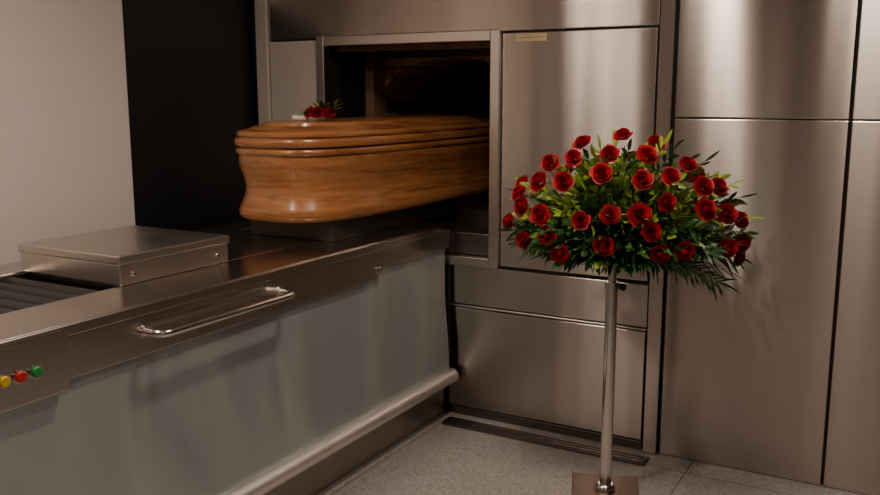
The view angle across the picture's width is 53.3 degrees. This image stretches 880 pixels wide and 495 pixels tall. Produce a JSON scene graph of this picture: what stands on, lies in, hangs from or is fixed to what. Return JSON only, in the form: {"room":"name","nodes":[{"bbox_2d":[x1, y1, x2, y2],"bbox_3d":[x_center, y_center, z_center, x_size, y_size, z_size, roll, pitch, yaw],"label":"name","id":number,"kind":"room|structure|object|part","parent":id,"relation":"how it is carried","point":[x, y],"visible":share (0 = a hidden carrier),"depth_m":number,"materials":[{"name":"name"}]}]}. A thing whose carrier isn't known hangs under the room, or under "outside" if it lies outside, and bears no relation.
{"room":"crematorium","nodes":[
{"label":"crematorium","id":0,"kind":"room"},
{"bbox_2d":[0,0,134,264],"bbox_3d":[-2.864,-0.083,1.784,0.170,2.750,5.470,6,11,29],"label":"wall","id":1,"kind":"structure","parent":0,"point":[66,163],"depth_m":3.76,"materials":[{"name":"white paint"}]},
{"bbox_2d":[122,0,255,230],"bbox_3d":[-1.291,-0.558,4.504,0.195,2.750,0.875,6,11,29],"label":"wall panel","id":2,"kind":"object","parent":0,"point":[190,68],"visible":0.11,"depth_m":4.39,"materials":[{"name":"black paint"},{"name":"steel"}]},
{"bbox_2d":[251,0,879,494],"bbox_3d":[1.452,-0.387,3.524,5.950,2.750,0.138,6,11,29],"label":"wall","id":3,"kind":"structure","parent":0,"point":[778,376],"depth_m":3.74,"materials":[{"name":"metal"}]},
{"bbox_2d":[316,29,503,268],"bbox_3d":[-0.149,-0.503,4.421,1.053,1.120,0.144,6,11,29],"label":"door frame","id":4,"kind":"structure","parent":3,"relation":"attached to","point":[469,242],"depth_m":4.24,"materials":[{"name":"silver metal"}]},
{"bbox_2d":[338,48,489,256],"bbox_3d":[0.549,-0.438,5.711,1.250,2.100,2.731,6,11,29],"label":"furnace chamber","id":5,"kind":"object","parent":3,"relation":"in","point":[439,81],"visible":0.07,"depth_m":4.90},
{"bbox_2d":[516,33,546,41],"bbox_3d":[0.412,-0.950,3.959,0.151,0.034,0.006,6,11,29],"label":"name plate","id":6,"kind":"object","parent":3,"relation":"attached to","point":[532,36],"visible":1,"depth_m":3.96,"materials":[{"name":"gold metal"}]},
{"bbox_2d":[316,410,866,494],"bbox_3d":[0.622,1.237,2.366,6.200,0.050,9.500,6,11,29],"label":"floor","id":7,"kind":"structure","parent":0,"point":[437,458],"depth_m":3.75,"materials":[{"name":"stone"}]},
{"bbox_2d":[0,198,458,494],"bbox_3d":[-1.108,0.517,3.196,1.022,1.082,3.940,6,11,29],"label":"conveyor","id":8,"kind":"object","parent":7,"relation":"on","point":[249,357],"visible":0.98,"depth_m":3.06,"materials":[{"name":"silver metal"}]},
{"bbox_3d":[-0.703,0.212,2.905,0.087,0.042,0.672,6,11,29],"label":"pull handle","id":9,"kind":"part","parent":8,"relation":"part of","materials":[{"name":"silver metal"}]},
{"bbox_2d":[234,114,489,222],"bbox_3d":[-0.230,-0.463,4.522,0.616,0.412,2.073,6,11,29],"label":"coffin","id":10,"kind":"object","parent":8,"relation":"on","point":[327,169],"depth_m":3.79,"materials":[{"name":"wood"}]},
{"bbox_2d":[292,98,343,120],"bbox_3d":[-0.527,-0.622,3.940,0.219,0.100,0.208,8,13,40],"label":"bouquet","id":11,"kind":"object","parent":10,"relation":"on","point":[326,110],"visible":1,"depth_m":3.90,"materials":[{"name":"red plant"}]},
{"bbox_2d":[442,416,648,465],"bbox_3d":[0.469,0.899,4.108,1.010,0.016,0.090,6,11,29],"label":"rail","id":12,"kind":"object","parent":7,"relation":"on","point":[626,457],"visible":1,"depth_m":4.08,"materials":[{"name":"metal"}]},
{"bbox_2d":[498,128,763,494],"bbox_3d":[0.717,0.270,3.461,0.974,1.479,0.722,6,11,29],"label":"flower arrangement","id":13,"kind":"object","parent":7,"relation":"on","point":[613,222],"visible":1,"depth_m":3.21,"materials":[{"name":"plant"}]},
{"bbox_3d":[0.678,0.992,3.598,0.270,0.008,0.270,2,10,9],"label":"plate","id":14,"kind":"part","parent":13,"relation":"part of","materials":[{"name":"metal"}]},
{"bbox_3d":[0.705,0.153,3.418,0.028,0.027,0.036,-8,13,-38],"label":"clamp knob","id":15,"kind":"part","parent":13,"relation":"part of","materials":[{"name":"rubber"}]}
]}

